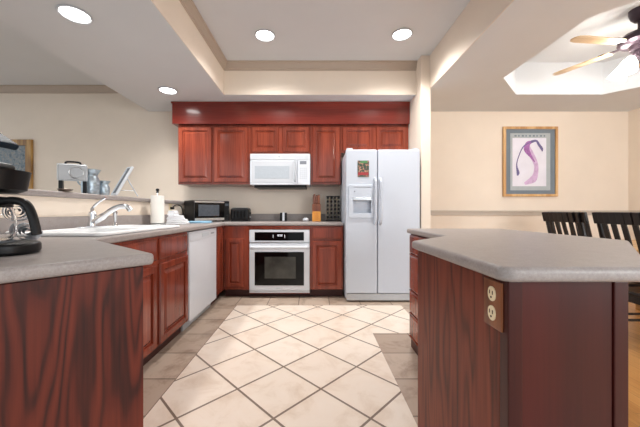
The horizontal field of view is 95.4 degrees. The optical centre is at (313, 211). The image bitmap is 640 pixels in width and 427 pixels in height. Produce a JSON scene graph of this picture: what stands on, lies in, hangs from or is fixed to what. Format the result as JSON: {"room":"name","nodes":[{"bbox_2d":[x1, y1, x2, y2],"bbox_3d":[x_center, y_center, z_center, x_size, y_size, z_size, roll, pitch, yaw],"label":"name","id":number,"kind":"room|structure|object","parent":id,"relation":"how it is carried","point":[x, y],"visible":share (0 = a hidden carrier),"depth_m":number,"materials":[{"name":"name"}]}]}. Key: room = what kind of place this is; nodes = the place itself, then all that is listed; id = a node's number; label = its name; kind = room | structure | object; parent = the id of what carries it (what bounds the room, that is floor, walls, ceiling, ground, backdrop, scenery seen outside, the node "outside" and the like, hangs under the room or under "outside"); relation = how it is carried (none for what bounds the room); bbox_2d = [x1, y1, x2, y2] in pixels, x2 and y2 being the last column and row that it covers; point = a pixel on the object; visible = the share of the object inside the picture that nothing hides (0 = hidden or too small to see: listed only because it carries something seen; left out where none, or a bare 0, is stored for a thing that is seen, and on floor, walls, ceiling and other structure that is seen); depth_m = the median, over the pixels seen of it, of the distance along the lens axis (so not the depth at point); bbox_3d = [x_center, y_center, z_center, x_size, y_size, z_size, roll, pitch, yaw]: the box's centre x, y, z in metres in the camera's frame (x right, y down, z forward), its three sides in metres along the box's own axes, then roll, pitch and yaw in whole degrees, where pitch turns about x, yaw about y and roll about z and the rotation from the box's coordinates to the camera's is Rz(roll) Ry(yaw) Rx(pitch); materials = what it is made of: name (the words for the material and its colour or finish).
{"room":"kitchen","nodes":[
{"label":"kitchen","id":0,"kind":"room"},
{"bbox_2d":[0,194,183,216],"bbox_3d":[-1.800,0.487,2.175,0.120,1.166,4.150,0,0,0],"label":"wall","id":1,"kind":"structure","parent":0,"point":[44,206],"depth_m":2.12,"materials":[{"name":"beige paint"}]},
{"bbox_2d":[6,189,183,203],"bbox_3d":[-1.825,-0.117,2.165,0.230,0.041,4.170,0,0,0],"label":"trim","id":2,"kind":"structure","parent":1,"relation":"on","point":[31,192],"depth_m":2.15,"materials":[{"name":"beige laminate"}]},
{"bbox_2d":[57,188,73,191],"bbox_3d":[-1.735,-0.148,2.030,0.092,0.018,0.091,0,0,0],"label":"shallow dish","id":3,"kind":"object","parent":2,"relation":"on","point":[59,189],"visible":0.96,"depth_m":2.01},
{"bbox_2d":[57,161,87,192],"bbox_3d":[-1.807,-0.259,2.182,0.174,0.241,0.068,0,0,-28],"label":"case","id":4,"kind":"object","parent":2,"relation":"on","point":[66,172],"visible":0.95,"depth_m":2.16,"materials":[{"name":"silver metal"}]},
{"bbox_2d":[77,169,100,193],"bbox_3d":[-1.786,-0.235,2.324,0.140,0.195,0.141,0,0,28],"label":"pitcher","id":5,"kind":"object","parent":2,"relation":"on","point":[93,183],"visible":0.62,"depth_m":2.29,"materials":[{"name":"silver metal"}]},
{"bbox_2d":[99,181,110,194],"bbox_3d":[-1.781,-0.197,2.454,0.109,0.118,0.109,0,0,28],"label":"pitcher","id":6,"kind":"object","parent":2,"relation":"on","point":[104,187],"visible":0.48,"depth_m":2.43,"materials":[{"name":"silver metal"}]},
{"bbox_2d":[111,166,137,196],"bbox_3d":[-1.742,-0.279,2.699,0.110,0.277,0.215,0,0,36],"label":"picture frame","id":7,"kind":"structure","parent":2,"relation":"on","point":[124,177],"depth_m":2.67,"materials":[{"name":"white plastic"}]},
{"bbox_2d":[17,214,337,231],"bbox_3d":[-0.688,0.085,2.224,2.100,0.100,4.048,0,0,0],"label":"backsplash","id":8,"kind":"structure","parent":1,"relation":"attached to","point":[47,223],"depth_m":2.60,"materials":[{"name":"beige laminate"}]},
{"bbox_2d":[151,0,223,93],"bbox_3d":[-1.127,-1.661,1.023,0.006,0.398,5.246,0,0,0],"label":"wall","id":9,"kind":"structure","parent":0,"point":[173,11],"depth_m":2.67,"materials":[{"name":"beige paint"}]},
{"bbox_2d":[179,0,226,70],"bbox_3d":[-1.097,-1.810,1.020,0.055,0.100,5.240,0,0,0],"label":"trim","id":10,"kind":"structure","parent":9,"relation":"attached to","point":[189,6],"depth_m":2.89,"materials":[{"name":"beige paint"}]},
{"bbox_2d":[0,0,414,111],"bbox_3d":[-0.568,-1.660,1.325,3.685,0.400,5.850,0,0,0],"label":"ceiling","id":11,"kind":"structure","parent":0,"point":[129,47],"depth_m":2.64,"materials":[{"name":"white paint"}]},
{"bbox_2d":[55,4,93,24],"bbox_3d":[-1.766,-1.453,2.150,0.220,0.014,0.220,0,0,0],"label":"recessed light","id":12,"kind":"object","parent":11,"relation":"in","point":[74,14],"visible":1,"depth_m":2.14,"materials":[{"name":"white plastic"}]},
{"bbox_2d":[158,87,177,94],"bbox_3d":[-1.757,-1.453,3.500,0.220,0.014,0.220,0,0,0],"label":"recessed light","id":13,"kind":"object","parent":11,"relation":"in","point":[166,90],"visible":1,"depth_m":3.49,"materials":[{"name":"white plastic"}]},
{"bbox_2d":[0,93,627,239],"bbox_3d":[-0.755,-0.395,4.300,10.890,2.930,0.100,0,0,0],"label":"wall","id":14,"kind":"structure","parent":0,"point":[109,133],"depth_m":4.25,"materials":[{"name":"beige paint"}]},
{"bbox_2d":[0,139,32,188],"bbox_3d":[-4.757,-0.669,4.226,1.334,0.750,0.041,0,0,0],"label":"framed painting","id":15,"kind":"object","parent":14,"relation":"attached to","point":[21,158],"visible":0.59,"depth_m":4.23,"materials":[{"name":"gold metal"}]},
{"bbox_2d":[0,85,117,92],"bbox_3d":[-4.305,-1.775,4.223,3.790,0.100,0.055,0,0,0],"label":"trim","id":16,"kind":"structure","parent":14,"relation":"attached to","point":[3,88],"depth_m":4.22,"materials":[{"name":"beige paint"}]},
{"bbox_2d":[178,125,220,186],"bbox_3d":[-1.595,-0.763,4.074,0.470,0.798,0.349,0,0,0],"label":"upper cabinet","id":17,"kind":"object","parent":14,"relation":"attached to","point":[195,142],"visible":0.92,"depth_m":3.90,"materials":[{"name":"brown wood"}]},
{"bbox_2d":[213,125,253,186],"bbox_3d":[-1.105,-0.763,4.074,0.506,0.798,0.349,0,0,0],"label":"upper cabinet","id":18,"kind":"object","parent":14,"relation":"attached to","point":[231,143],"visible":0.8,"depth_m":3.90,"materials":[{"name":"brown wood"}]},
{"bbox_2d":[251,125,310,158],"bbox_3d":[-0.449,-0.967,4.074,0.802,0.390,0.349,0,0,0],"label":"upper cabinet","id":19,"kind":"object","parent":14,"relation":"attached to","point":[265,139],"visible":0.88,"depth_m":3.90,"materials":[{"name":"brown wood"}]},
{"bbox_2d":[250,154,310,188],"bbox_3d":[-0.449,-0.541,4.022,0.796,0.449,0.448,0,0,0],"label":"microwave","id":20,"kind":"object","parent":19,"relation":"attached to","point":[267,171],"visible":1,"depth_m":3.85,"materials":[{"name":"white plastic"}]},
{"bbox_2d":[171,101,409,126],"bbox_3d":[-0.312,-1.312,4.051,3.170,0.292,0.395,0,0,0],"label":"valance","id":21,"kind":"object","parent":14,"relation":"attached to","point":[310,113],"visible":0.89,"depth_m":3.87,"materials":[{"name":"brown wood"}]},
{"bbox_2d":[311,125,340,186],"bbox_3d":[0.158,-0.763,4.074,0.408,0.798,0.349,0,0,0],"label":"upper cabinet","id":22,"kind":"object","parent":14,"relation":"attached to","point":[325,139],"visible":0.97,"depth_m":3.90,"materials":[{"name":"brown wood"}]},
{"bbox_2d":[341,125,407,156],"bbox_3d":[0.818,-0.976,4.074,0.908,0.372,0.349,0,0,0],"label":"upper cabinet","id":23,"kind":"object","parent":14,"relation":"attached to","point":[356,137],"visible":0.76,"depth_m":3.90,"materials":[{"name":"brown wood"}]},
{"bbox_2d":[502,126,557,196],"bbox_3d":[3.143,-0.725,4.230,0.790,1.015,0.032,0,0,0],"label":"framed print","id":24,"kind":"object","parent":14,"relation":"attached to","point":[529,153],"visible":1,"depth_m":4.23,"materials":[{"name":"paper"}]},
{"bbox_2d":[0,0,639,84],"bbox_3d":[-0.755,-1.893,1.375,10.890,0.135,5.950,0,0,0],"label":"ceiling","id":25,"kind":"structure","parent":0,"point":[304,30],"depth_m":3.06,"materials":[{"name":"white paint"}]},
{"bbox_2d":[254,29,274,41],"bbox_3d":[-0.516,-1.853,3.067,0.220,0.014,0.220,0,0,0],"label":"recessed light","id":26,"kind":"object","parent":25,"relation":"in","point":[264,35],"visible":1,"depth_m":3.06,"materials":[{"name":"white plastic"}]},
{"bbox_2d":[391,28,412,40],"bbox_3d":[0.922,-1.853,3.050,0.220,0.014,0.220,0,0,0],"label":"recessed light","id":27,"kind":"object","parent":25,"relation":"in","point":[402,34],"visible":1,"depth_m":3.04,"materials":[{"name":"white plastic"}]},
{"bbox_2d":[553,6,639,80],"bbox_3d":[2.960,-1.556,2.660,1.287,0.609,1.308,0,0,0],"label":"ceiling fan","id":28,"kind":"object","parent":25,"relation":"hanging from","point":[630,43],"visible":1,"depth_m":2.67,"materials":[{"name":"brown metal"}]},
{"bbox_2d":[224,71,415,94],"bbox_3d":[0.072,-1.661,3.643,2.405,0.398,0.006,0,0,0],"label":"wall","id":29,"kind":"structure","parent":0,"point":[235,82],"depth_m":3.64,"materials":[{"name":"beige paint"}]},
{"bbox_2d":[225,61,416,70],"bbox_3d":[0.075,-1.810,3.612,2.399,0.100,0.055,0,0,0],"label":"trim","id":30,"kind":"structure","parent":29,"relation":"attached to","point":[230,65],"depth_m":3.61,"materials":[{"name":"beige paint"}]},
{"bbox_2d":[143,290,639,426],"bbox_3d":[-0.755,1.100,1.375,10.890,0.060,5.950,0,0,0],"label":"floor","id":31,"kind":"structure","parent":0,"point":[264,365],"depth_m":2.00,"materials":[{"name":"beige tile"}]},
{"bbox_2d":[0,266,142,426],"bbox_3d":[-1.145,0.622,0.772,1.183,0.890,1.255,0,0,0],"label":"base cabinet","id":32,"kind":"object","parent":31,"relation":"on","point":[71,346],"visible":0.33,"depth_m":0.81,"materials":[{"name":"brown wood"}]},
{"bbox_2d":[0,214,342,283],"bbox_3d":[-0.688,0.104,2.172,2.100,0.138,4.152,0,0,0],"label":"countertop","id":33,"kind":"structure","parent":32,"relation":"on","point":[58,255],"depth_m":1.09,"materials":[{"name":"grey stone"}]},
{"bbox_2d":[0,133,41,256],"bbox_3d":[-1.077,-0.111,0.920,0.370,0.490,0.220,0,0,0],"label":"coffee maker","id":34,"kind":"object","parent":33,"relation":"on","point":[12,181],"visible":0.98,"depth_m":0.92,"materials":[{"name":"black plastic"}]},
{"bbox_2d":[0,168,31,193],"bbox_3d":[-1.028,-0.096,0.920,0.196,0.073,0.195,0,0,0],"label":"basket","id":35,"kind":"object","parent":34,"relation":"on","point":[12,181],"depth_m":0.91,"materials":[{"name":"black plastic"}]},
{"bbox_2d":[0,197,41,240],"bbox_3d":[-0.971,0.023,0.920,0.290,0.140,0.148,0,0,0],"label":"coffee carafe","id":36,"kind":"object","parent":34,"relation":"on","point":[8,220],"visible":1,"depth_m":0.90,"materials":[{"name":"clear glass"}]},
{"bbox_2d":[16,223,42,239],"bbox_3d":[-1.298,0.091,1.322,0.200,0.076,0.082,0,0,42],"label":"coffee pot","id":37,"kind":"object","parent":33,"relation":"on","point":[23,229],"visible":0.62,"depth_m":1.31,"materials":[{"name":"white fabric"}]},
{"bbox_2d":[14,206,27,220],"bbox_3d":[-1.323,0.002,1.302,0.200,0.076,0.082,0,0,42],"label":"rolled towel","id":38,"kind":"object","parent":37,"relation":"on","point":[21,207],"visible":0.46,"depth_m":1.31,"materials":[{"name":"white fabric"}]},
{"bbox_2d":[15,225,179,235],"bbox_3d":[-1.400,0.215,2.030,0.530,0.200,0.940,0,0,0],"label":"sink","id":39,"kind":"object","parent":33,"relation":"in","point":[120,229],"visible":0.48,"depth_m":1.88,"materials":[{"name":"white ceramic"}]},
{"bbox_2d":[112,211,117,225],"bbox_3d":[-1.600,0.054,2.340,0.044,0.120,0.043,0,0,0],"label":"sprayer","id":40,"kind":"object","parent":39,"relation":"on","point":[115,213],"visible":0.86,"depth_m":2.33,"materials":[{"name":"silver metal"}]},
{"bbox_2d":[75,197,132,227],"bbox_3d":[-1.471,0.004,2.100,0.318,0.221,0.260,0,0,0],"label":"faucet","id":41,"kind":"object","parent":33,"relation":"on","point":[93,219],"visible":0.98,"depth_m":2.08,"materials":[{"name":"silver metal"}]},
{"bbox_2d":[149,188,164,224],"bbox_3d":[-1.605,-0.052,2.985,0.150,0.372,0.150,0,0,0],"label":"paper towel holder","id":42,"kind":"object","parent":33,"relation":"on","point":[157,189],"visible":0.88,"depth_m":2.95,"materials":[{"name":"silver metal"}]},
{"bbox_2d":[150,195,163,222],"bbox_3d":[-1.605,-0.024,2.985,0.126,0.279,0.126,0,0,0],"label":"paper towel roll","id":43,"kind":"object","parent":42,"relation":"on","point":[156,201],"visible":1,"depth_m":2.93,"materials":[{"name":"white paper"}]},
{"bbox_2d":[166,219,188,223],"bbox_3d":[-1.440,0.108,3.080,0.206,0.051,0.159,0,0,-11],"label":"folded towel","id":44,"kind":"object","parent":33,"relation":"on","point":[169,221],"visible":1,"depth_m":3.02,"materials":[{"name":"white fabric"}]},
{"bbox_2d":[166,215,184,218],"bbox_3d":[-1.455,0.061,3.070,0.175,0.039,0.137,0,0,-23],"label":"folded towel","id":45,"kind":"object","parent":44,"relation":"on","point":[169,216],"visible":1,"depth_m":3.02,"materials":[{"name":"white fabric"}]},
{"bbox_2d":[167,211,178,214],"bbox_3d":[-1.485,0.015,3.070,0.085,0.049,0.094,0,0,6],"label":"folded towel","id":46,"kind":"object","parent":45,"relation":"on","point":[169,212],"visible":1,"depth_m":3.03,"materials":[{"name":"white fabric"}]},
{"bbox_2d":[189,221,211,222],"bbox_3d":[-1.340,0.123,3.420,0.265,0.021,0.226,0,0,-13],"label":"folded cloth","id":47,"kind":"object","parent":33,"relation":"on","point":[189,221],"visible":0.72,"depth_m":3.32,"materials":[{"name":"blue fabric"}]},
{"bbox_2d":[184,200,228,220],"bbox_3d":[-1.416,-0.004,3.856,0.470,0.275,0.342,0,0,-45],"label":"countertop microwave","id":48,"kind":"object","parent":33,"relation":"on","point":[194,210],"visible":0.91,"depth_m":3.71,"materials":[{"name":"black plastic"}]},
{"bbox_2d":[231,208,250,220],"bbox_3d":[-0.992,0.041,3.983,0.260,0.187,0.174,0,0,0],"label":"toaster","id":49,"kind":"object","parent":33,"relation":"on","point":[237,214],"visible":0.99,"depth_m":3.90,"materials":[{"name":"black plastic"}]},
{"bbox_2d":[280,212,286,220],"bbox_3d":[-0.428,0.072,4.092,0.096,0.124,0.096,0,0,0],"label":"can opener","id":50,"kind":"object","parent":33,"relation":"on","point":[283,216],"visible":0.98,"depth_m":4.05,"materials":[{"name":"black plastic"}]},
{"bbox_2d":[312,204,320,220],"bbox_3d":[0.034,0.016,4.010,0.117,0.236,0.160,0,0,0],"label":"knife block","id":51,"kind":"object","parent":33,"relation":"on","point":[316,208],"visible":0.96,"depth_m":3.93,"materials":[{"name":"brown wood"}]},
{"bbox_2d":[111,232,187,365],"bbox_3d":[-1.417,0.624,2.036,0.637,0.891,1.072,0,0,0],"label":"base cabinet","id":52,"kind":"object","parent":31,"relation":"on","point":[165,280],"visible":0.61,"depth_m":2.12,"materials":[{"name":"brown wood"}]},
{"bbox_2d":[181,228,215,331],"bbox_3d":[-1.394,0.624,2.933,0.592,0.884,0.707,0,0,0],"label":"dishwasher","id":53,"kind":"object","parent":31,"relation":"on","point":[201,252],"visible":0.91,"depth_m":2.84,"materials":[{"name":"white plastic"}]},
{"bbox_2d":[211,226,223,303],"bbox_3d":[-1.157,0.624,3.449,0.075,0.891,0.313,0,0,0],"label":"cabinet filler","id":54,"kind":"object","parent":31,"relation":"on","point":[219,230],"visible":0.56,"depth_m":3.45,"materials":[{"name":"brown wood"}]},
{"bbox_2d":[224,226,249,295],"bbox_3d":[-0.965,0.624,3.917,0.306,0.891,0.657,0,0,0],"label":"base cabinet","id":55,"kind":"object","parent":31,"relation":"on","point":[236,238],"visible":0.73,"depth_m":3.60,"materials":[{"name":"brown wood"}]},
{"bbox_2d":[249,226,310,295],"bbox_3d":[-0.426,0.624,3.928,0.768,0.891,0.636,0,0,0],"label":"base cabinet","id":56,"kind":"object","parent":31,"relation":"on","point":[250,227],"visible":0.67,"depth_m":3.61,"materials":[{"name":"brown wood"}]},
{"bbox_2d":[249,230,309,292],"bbox_3d":[-0.426,0.617,3.850,0.742,0.779,0.681,0,0,0],"label":"wall oven","id":57,"kind":"object","parent":56,"relation":"in","point":[279,260],"visible":1,"depth_m":3.58,"materials":[{"name":"metal"}]},
{"bbox_2d":[311,226,342,295],"bbox_3d":[0.161,0.624,3.917,0.402,0.891,0.657,0,0,0],"label":"base cabinet","id":58,"kind":"object","parent":31,"relation":"on","point":[326,241],"visible":0.88,"depth_m":3.59,"materials":[{"name":"brown wood"}]},
{"bbox_2d":[340,148,419,299],"bbox_3d":[0.812,0.161,3.775,0.872,1.818,0.850,0,0,0],"label":"refrigerator","id":59,"kind":"object","parent":31,"relation":"on","point":[377,210],"visible":0.91,"depth_m":3.42,"materials":[{"name":"white metal"}]},
{"bbox_2d":[358,161,368,176],"bbox_3d":[0.579,-0.502,3.417,0.134,0.193,0.004,0,0,0],"label":"card","id":60,"kind":"object","parent":59,"relation":"attached to","point":[363,166],"visible":1,"depth_m":3.42,"materials":[{"name":"multicoloured paper"}]},
{"bbox_2d":[409,234,627,426],"bbox_3d":[0.819,0.622,1.516,0.557,0.893,1.694,0,0,16],"label":"kitchen island","id":61,"kind":"object","parent":31,"relation":"on","point":[559,358],"visible":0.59,"depth_m":0.73,"materials":[{"name":"brown wood"}]},
{"bbox_2d":[484,277,502,332],"bbox_3d":[0.483,0.249,0.787,0.011,0.128,0.079,0,0,0],"label":"wall outlet","id":62,"kind":"object","parent":61,"relation":"attached to","point":[493,290],"visible":1,"depth_m":0.78,"materials":[{"name":"brown plastic"}]},
{"bbox_2d":[488,305,495,320],"bbox_3d":[0.481,0.274,0.787,0.004,0.040,0.032,0,0,0],"label":"receptacle","id":63,"kind":"object","parent":62,"relation":"attached to","point":[491,308],"depth_m":0.78,"materials":[{"name":"beige plastic"}]},
{"bbox_2d":[488,286,495,300],"bbox_3d":[0.481,0.222,0.787,0.004,0.040,0.032,0,0,0],"label":"receptacle","id":64,"kind":"object","parent":62,"relation":"attached to","point":[491,289],"depth_m":0.78,"materials":[{"name":"beige plastic"}]},
{"bbox_2d":[407,229,639,281],"bbox_3d":[0.965,0.154,1.510,1.020,0.038,1.620,0,0,0],"label":"island countertop","id":65,"kind":"structure","parent":61,"relation":"on","point":[507,255],"depth_m":0.94,"materials":[{"name":"grey stone"}]},
{"bbox_2d":[553,222,585,236],"bbox_3d":[3.050,0.537,3.301,0.461,1.070,0.603,0,0,0],"label":"dining chair","id":66,"kind":"object","parent":31,"relation":"on","point":[553,222],"visible":0.04,"depth_m":3.51,"materials":[{"name":"brown wood"}]},
{"bbox_2d":[542,212,639,314],"bbox_3d":[2.539,0.537,2.660,0.603,1.070,0.461,0,0,0],"label":"dining chair","id":67,"kind":"object","parent":31,"relation":"on","point":[549,218],"visible":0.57,"depth_m":2.58,"materials":[{"name":"brown wood"}]},
{"bbox_2d":[592,212,639,321],"bbox_3d":[2.539,0.537,2.140,0.603,1.070,0.461,0,0,0],"label":"dining chair","id":68,"kind":"object","parent":31,"relation":"on","point":[602,219],"visible":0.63,"depth_m":2.19,"materials":[{"name":"brown wood"}]},
{"bbox_2d":[632,240,639,309],"bbox_3d":[3.120,0.690,2.485,1.000,0.760,1.470,0,0,0],"label":"dining table","id":69,"kind":"object","parent":31,"relation":"on","point":[634,243],"visible":0.13,"depth_m":2.91,"materials":[{"name":"brown wood"}]},
{"bbox_2d":[408,55,430,228],"bbox_3d":[1.333,-0.395,3.857,0.115,2.930,0.785,0,0,0],"label":"wall","id":70,"kind":"structure","parent":0,"point":[419,128],"depth_m":3.46,"materials":[{"name":"beige paint"}]},
{"bbox_2d":[430,0,513,88],"bbox_3d":[1.382,-1.661,0.930,0.006,0.398,5.060,0,0,0],"label":"wall","id":71,"kind":"structure","parent":0,"point":[477,16],"depth_m":2.68,"materials":[{"name":"beige paint"}]},
{"bbox_2d":[431,210,639,214],"bbox_3d":[2.990,0.020,1.325,3.200,0.070,5.850,0,0,0],"label":"trim","id":72,"kind":"structure","parent":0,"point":[433,212],"depth_m":4.22,"materials":[{"name":"beige paint"}]},
{"bbox_2d":[431,0,639,111],"bbox_3d":[2.987,-1.660,1.325,3.205,0.400,5.850,0,0,0],"label":"ceiling","id":73,"kind":"structure","parent":0,"point":[494,74],"depth_m":3.45,"materials":[{"name":"white paint"}]},
{"bbox_2d":[628,108,639,239],"bbox_3d":[4.640,-0.395,1.325,0.100,2.930,5.850,0,0,0],"label":"wall","id":74,"kind":"structure","parent":0,"point":[634,115],"depth_m":4.18,"materials":[{"name":"beige paint"}]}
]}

